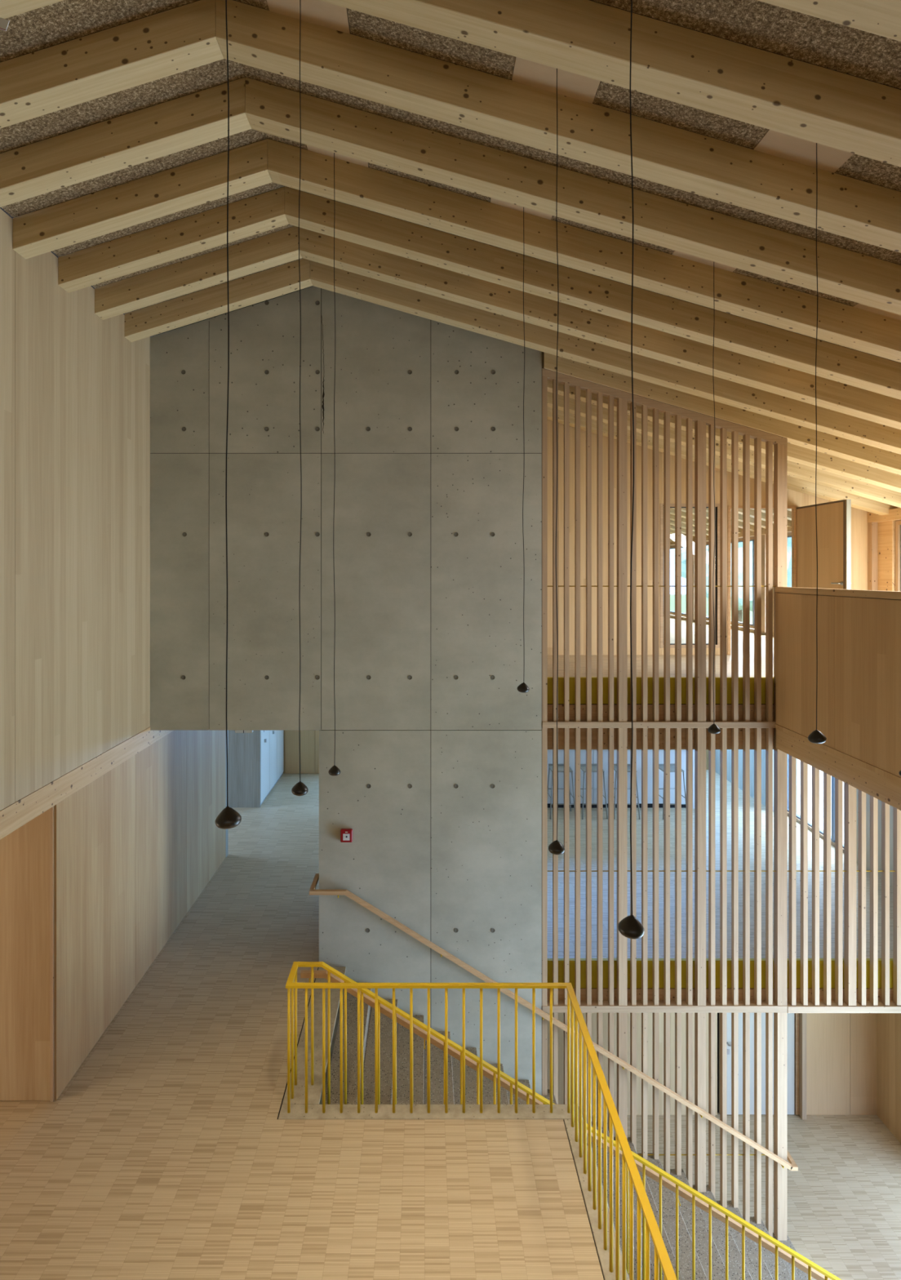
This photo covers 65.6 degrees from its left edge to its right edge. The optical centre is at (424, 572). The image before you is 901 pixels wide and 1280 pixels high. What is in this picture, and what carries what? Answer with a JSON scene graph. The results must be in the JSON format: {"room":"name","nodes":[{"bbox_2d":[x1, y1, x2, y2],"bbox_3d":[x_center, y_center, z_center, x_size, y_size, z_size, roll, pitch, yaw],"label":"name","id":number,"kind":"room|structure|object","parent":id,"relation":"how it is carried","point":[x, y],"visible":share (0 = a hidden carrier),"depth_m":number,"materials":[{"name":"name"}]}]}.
{"room":"atrium stair hall","nodes":[
{"label":"atrium stair hall","id":0,"kind":"room"},
{"bbox_2d":[0,208,226,1102],"bbox_3d":[-3.190,0.883,3.385,0.254,7.033,14.770,0,0,0],"label":"wall","id":1,"kind":"structure","parent":0,"point":[138,840],"depth_m":6.33,"materials":[{"name":"brown wood"}]},
{"bbox_2d":[0,805,54,1100],"bbox_3d":[-5.040,3.100,5.908,3.921,2.600,0.184,0,0,0],"label":"wall panel","id":2,"kind":"object","parent":1,"relation":"attached to","point":[24,852],"visible":0.8,"depth_m":5.82,"materials":[{"name":"brown wood"}]},
{"bbox_2d":[226,730,228,857],"bbox_3d":[-3.192,3.030,10.838,0.250,2.740,0.125,0,0,0],"label":"wall","id":3,"kind":"structure","parent":0,"point":[227,830],"depth_m":10.85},
{"bbox_2d":[283,730,319,773],"bbox_3d":[-4.090,3.025,15.350,5.820,2.750,0.200,0,0,0],"label":"wall","id":4,"kind":"structure","parent":0,"point":[309,740],"depth_m":15.28,"materials":[{"name":"brown wood"}]},
{"bbox_2d":[150,285,542,1104],"bbox_3d":[-0.879,2.208,7.923,4.375,10.865,0.254,0,0,0],"label":"wall","id":5,"kind":"structure","parent":0,"point":[437,755],"depth_m":7.80,"materials":[{"name":"grey concrete"}]},
{"bbox_2d":[340,828,352,842],"bbox_3d":[-0.868,2.925,7.771,0.132,0.140,0.057,0,0,0],"label":"fire alarm","id":6,"kind":"object","parent":5,"relation":"attached to","point":[346,834],"visible":1,"depth_m":7.75,"materials":[{"name":"red plastic"}]},
{"bbox_2d":[309,873,798,1170],"bbox_3d":[1.423,5.056,7.931,5.393,3.084,0.458,0,0,0],"label":"handrail","id":7,"kind":"object","parent":5,"relation":"attached to","point":[792,1166],"visible":0.91,"depth_m":7.70,"materials":[{"name":"brown wood"}]},
{"bbox_2d":[547,676,773,749],"bbox_3d":[2.666,1.594,7.995,2.708,0.812,0.190,0,0,0],"label":"floor slab edge","id":8,"kind":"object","parent":5,"relation":"attached to","point":[561,679],"depth_m":7.90,"materials":[{"name":"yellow wood"}]},
{"bbox_2d":[542,367,787,728],"bbox_3d":[2.682,-0.278,7.847,2.737,4.026,0.106,0,0,0],"label":"slatted screen","id":9,"kind":"object","parent":5,"relation":"attached to","point":[701,420],"visible":0.88,"depth_m":7.81,"materials":[{"name":"beige wood"}]},
{"bbox_2d":[547,958,893,1001],"bbox_3d":[3.931,4.654,7.968,5.238,0.532,0.164,0,0,0],"label":"floor slab edge","id":10,"kind":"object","parent":5,"relation":"attached to","point":[561,961],"depth_m":7.90,"materials":[{"name":"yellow wood"}]},
{"bbox_2d":[542,728,900,1013],"bbox_3d":[3.897,3.328,7.847,5.167,3.183,0.106,0,0,0],"label":"slatted screen","id":11,"kind":"object","parent":5,"relation":"attached to","point":[780,1004],"visible":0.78,"depth_m":7.81,"materials":[{"name":"beige wood"}]},
{"bbox_2d":[0,0,900,542],"bbox_3d":[1.917,-2.102,8.300,10.567,2.865,25.000,0,0,0],"label":"ceiling","id":12,"kind":"structure","parent":0,"point":[437,118],"depth_m":4.55,"materials":[{"name":"brown wood"}]},
{"bbox_2d":[0,17,9,31],"bbox_3d":[-2.004,-2.702,3.303,0.086,0.286,0.014,0,0,0],"label":"sign","id":13,"kind":"object","parent":12,"relation":"hanging from","point":[4,23],"visible":1,"depth_m":3.30,"materials":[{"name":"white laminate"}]},
{"bbox_2d":[215,0,241,829],"bbox_3d":[-0.668,-1.111,2.378,0.087,3.957,0.087,0,0,0],"label":"pendant lamp","id":14,"kind":"object","parent":12,"relation":"hanging from","point":[228,818],"visible":1,"depth_m":2.38,"materials":[{"name":"black metal"}]},
{"bbox_2d":[291,0,308,795],"bbox_3d":[-0.656,-0.958,3.674,0.087,4.252,0.086,0,0,0],"label":"pendant lamp","id":15,"kind":"object","parent":12,"relation":"hanging from","point":[300,788],"visible":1,"depth_m":3.67,"materials":[{"name":"black metal"}]},
{"bbox_2d":[328,152,340,775],"bbox_3d":[-0.638,-0.822,4.948,0.087,4.515,0.087,0,0,0],"label":"pendant lamp","id":16,"kind":"object","parent":12,"relation":"hanging from","point":[334,771],"visible":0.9,"depth_m":4.95,"materials":[{"name":"black paint"}]},
{"bbox_2d":[517,206,529,693],"bbox_3d":[0.699,-0.923,4.953,0.087,3.544,0.087,0,0,0],"label":"pendant lamp","id":17,"kind":"object","parent":12,"relation":"hanging from","point":[523,687],"visible":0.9,"depth_m":4.95,"materials":[{"name":"black paint"}]},
{"bbox_2d":[548,68,564,854],"bbox_3d":[0.694,-0.610,3.671,0.087,4.172,0.087,0,0,0],"label":"pendant lamp","id":18,"kind":"object","parent":12,"relation":"hanging from","point":[556,847],"visible":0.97,"depth_m":3.67,"materials":[{"name":"black paint"}]},
{"bbox_2d":[617,0,644,939],"bbox_3d":[0.704,-0.728,2.380,0.087,3.931,0.087,0,0,0],"label":"pendant lamp","id":19,"kind":"object","parent":12,"relation":"hanging from","point":[630,927],"visible":1,"depth_m":2.38,"materials":[{"name":"black metal"}]},
{"bbox_2d":[707,261,720,733],"bbox_3d":[2.053,-0.584,4.949,0.087,3.447,0.087,0,0,0],"label":"pendant lamp","id":20,"kind":"object","parent":12,"relation":"hanging from","point":[713,729],"visible":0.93,"depth_m":4.95,"materials":[{"name":"black paint"}]},
{"bbox_2d":[808,142,826,743],"bbox_3d":[2.062,-0.705,3.669,0.087,3.201,0.087,0,0,0],"label":"pendant lamp","id":21,"kind":"object","parent":12,"relation":"hanging from","point":[816,736],"visible":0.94,"depth_m":3.67,"materials":[{"name":"black paint"}]},
{"bbox_2d":[0,617,900,1279],"bbox_3d":[-0.200,4.430,8.300,13.600,6.460,24.600,0,0,0],"label":"floor","id":22,"kind":"structure","parent":0,"point":[174,1150],"depth_m":5.56,"materials":[{"name":"wood"}]},
{"bbox_2d":[228,730,284,807],"bbox_3d":[-3.820,3.030,14.180,1.560,2.740,2.200,0,0,0],"label":"wall","id":23,"kind":"structure","parent":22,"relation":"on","point":[255,758],"depth_m":13.08,"materials":[{"name":"wood"}]},
{"bbox_2d":[547,764,574,819],"bbox_3d":[2.470,3.958,12.680,0.474,0.886,0.454,0,0,0],"label":"bar stool","id":24,"kind":"object","parent":22,"relation":"on","point":[561,766],"visible":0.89,"depth_m":12.60,"materials":[{"name":"metal"}]},
{"bbox_2d":[325,988,812,1279],"bbox_3d":[1.605,6.109,6.910,4.970,3.057,1.980,0,0,0],"label":"staircase","id":25,"kind":"structure","parent":22,"relation":"on","point":[420,1054],"depth_m":7.06,"materials":[{"name":"stone"}]},
{"bbox_2d":[285,961,841,1279],"bbox_3d":[1.520,5.408,2.860,5.301,4.102,6.480,0,0,0],"label":"stair railing","id":26,"kind":"object","parent":25,"relation":"on","point":[620,1148],"visible":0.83,"depth_m":5.69,"materials":[{"name":"yellow metal"}]},
{"bbox_2d":[542,1013,787,1240],"bbox_3d":[2.682,6.186,7.843,2.737,2.545,0.085,0,0,0],"label":"slatted screen","id":27,"kind":"object","parent":25,"relation":"on","point":[780,1020],"visible":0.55,"depth_m":7.81,"materials":[{"name":"beige wood"}]},
{"bbox_2d":[580,763,608,819],"bbox_3d":[3.030,3.958,12.680,0.474,0.886,0.454,0,0,-3],"label":"bar stool","id":28,"kind":"object","parent":22,"relation":"on","point":[583,766],"visible":0.46,"depth_m":12.51,"materials":[{"name":"metal"}]},
{"bbox_2d":[547,749,694,808],"bbox_3d":[2.215,3.825,13.365,5.730,1.150,0.770,0,0,0],"label":"window","id":29,"kind":"structure","parent":22,"relation":"on","point":[561,752],"depth_m":13.03,"materials":[{"name":"glass"}]},
{"bbox_2d":[613,763,640,819],"bbox_3d":[3.620,3.958,12.680,0.474,0.886,0.454,0,0,2],"label":"bar stool","id":30,"kind":"object","parent":22,"relation":"on","point":[615,764],"visible":0.31,"depth_m":12.49,"materials":[{"name":"metal"}]},
{"bbox_2d":[658,763,686,819],"bbox_3d":[4.460,3.958,12.680,0.474,0.886,0.454,0,0,-5],"label":"bar stool","id":31,"kind":"object","parent":22,"relation":"on","point":[672,765],"visible":0.31,"depth_m":12.55,"materials":[{"name":"metal"}]},
{"bbox_2d":[706,749,708,769],"bbox_3d":[1.197,0.900,16.455,14.333,7.800,8.463,0,0,-36],"label":"wall","id":32,"kind":"structure","parent":0,"point":[707,750],"depth_m":15.60,"materials":[{"name":"brown wood"}]},
{"bbox_2d":[547,419,868,654],"bbox_3d":[3.932,-0.656,10.215,5.236,3.712,0.050,0,0,0],"label":"wall","id":33,"kind":"structure","parent":0,"point":[859,517],"depth_m":10.19,"materials":[{"name":"brown wood"}]},
{"bbox_2d":[660,503,719,648],"bbox_3d":[3.878,0.045,10.222,0.882,2.106,0.076,0,0,0],"label":"window","id":34,"kind":"structure","parent":33,"relation":"in","point":[672,505],"depth_m":10.18,"materials":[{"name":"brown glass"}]},
{"bbox_2d":[728,499,851,654],"bbox_3d":[5.229,0.111,9.869,0.784,2.178,1.632,0,0,-42],"label":"door","id":35,"kind":"structure","parent":33,"relation":"in","point":[833,517],"depth_m":9.61,"materials":[{"name":"brown wood"}]},
{"bbox_2d":[547,1013,876,1115],"bbox_3d":[-0.250,6.221,9.940,13.500,2.879,0.200,0,0,0],"label":"wall","id":36,"kind":"structure","parent":0,"point":[842,1047],"depth_m":9.84,"materials":[{"name":"brown wood"}]},
{"bbox_2d":[717,1013,806,1119],"bbox_3d":[4.734,6.230,9.835,1.190,2.820,0.190,0,0,0],"label":"door","id":37,"kind":"structure","parent":36,"relation":"in","point":[797,1022],"depth_m":9.83,"materials":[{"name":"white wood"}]},
{"bbox_2d":[670,507,900,1143],"bbox_3d":[6.630,3.380,8.300,0.540,8.520,24.600,0,0,0],"label":"wall","id":38,"kind":"structure","parent":0,"point":[881,528],"depth_m":9.96,"materials":[{"name":"brown wood"}]},
{"bbox_2d":[670,544,686,617],"bbox_3d":[6.635,0.200,18.360,0.110,1.840,2.440,0,0,0],"label":"window","id":39,"kind":"structure","parent":38,"relation":"in","point":[684,615],"depth_m":18.16,"materials":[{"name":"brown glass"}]},
{"bbox_2d":[706,536,754,628],"bbox_3d":[6.635,0.200,15.210,0.110,1.840,3.340,0,0,0],"label":"window","id":40,"kind":"structure","parent":38,"relation":"in","point":[752,539],"depth_m":14.02,"materials":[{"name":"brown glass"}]},
{"bbox_2d":[787,532,791,537],"bbox_3d":[6.635,0.200,11.750,0.110,1.840,2.460,0,0,0],"label":"window","id":41,"kind":"structure","parent":38,"relation":"in","point":[789,535],"depth_m":12.62,"materials":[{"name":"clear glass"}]},
{"bbox_2d":[787,754,844,853],"bbox_3d":[6.635,3.200,11.770,0.110,2.400,2.220,0,0,0],"label":"window","id":42,"kind":"structure","parent":38,"relation":"in","point":[798,816],"depth_m":11.29,"materials":[{"name":"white glass"}]},
{"bbox_2d":[895,520,900,591],"bbox_3d":[6.635,0.200,8.200,0.110,1.840,3.120,0,0,0],"label":"window","id":43,"kind":"structure","parent":38,"relation":"in","point":[898,523],"depth_m":9.71,"materials":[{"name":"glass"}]},
{"bbox_2d":[775,586,900,810],"bbox_3d":[0.506,1.058,3.643,7.147,1.803,8.307,0,0,0],"label":"wall","id":44,"kind":"structure","parent":0,"point":[859,632],"depth_m":6.52,"materials":[{"name":"brown wood"}]},
{"label":"outside","id":45,"kind":"structure","parent":0,"visible":0},
{"bbox_2d":[670,594,752,623],"bbox_3d":[83.475,6.650,40.000,153.050,3.300,240.000,0,0,0],"label":"ground","id":46,"kind":"structure","parent":45,"point":[672,596],"depth_m":107.08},
{"bbox_2d":[681,547,742,622],"bbox_3d":[27.022,-1.750,59.895,10.513,13.514,10.182,0,0,0],"label":"tree","id":47,"kind":"object","parent":46,"relation":"on","point":[684,549],"visible":0.02,"depth_m":61.67,"materials":[{"name":"green plant"}]},
{"bbox_2d":[706,537,791,611],"bbox_3d":[21.923,-0.529,44.014,8.201,11.074,8.918,0,0,0],"label":"tree","id":48,"kind":"object","parent":46,"relation":"on","point":[789,540],"visible":0.09,"depth_m":40.96,"materials":[{"name":"green plant"}]},
{"bbox_2d":[797,759,844,843],"bbox_3d":[10.460,4.750,20.950,7.080,0.500,22.100,0,0,0],"label":"terrace","id":49,"kind":"object","parent":46,"relation":"on","point":[810,767],"depth_m":14.11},
{"bbox_3d":[-3.965,1.625,5.800,6.070,0.150,19.600,0,0,0],"label":"ceiling","id":50,"kind":"structure","parent":0,"visible":0},
{"bbox_2d":[235,730,253,733],"bbox_3d":[-2.090,1.756,8.090,0.200,0.191,0.062,0,0,0],"label":"ceiling sensor","id":51,"kind":"object","parent":50,"relation":"attached to","point":[236,731],"visible":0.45,"depth_m":8.06,"materials":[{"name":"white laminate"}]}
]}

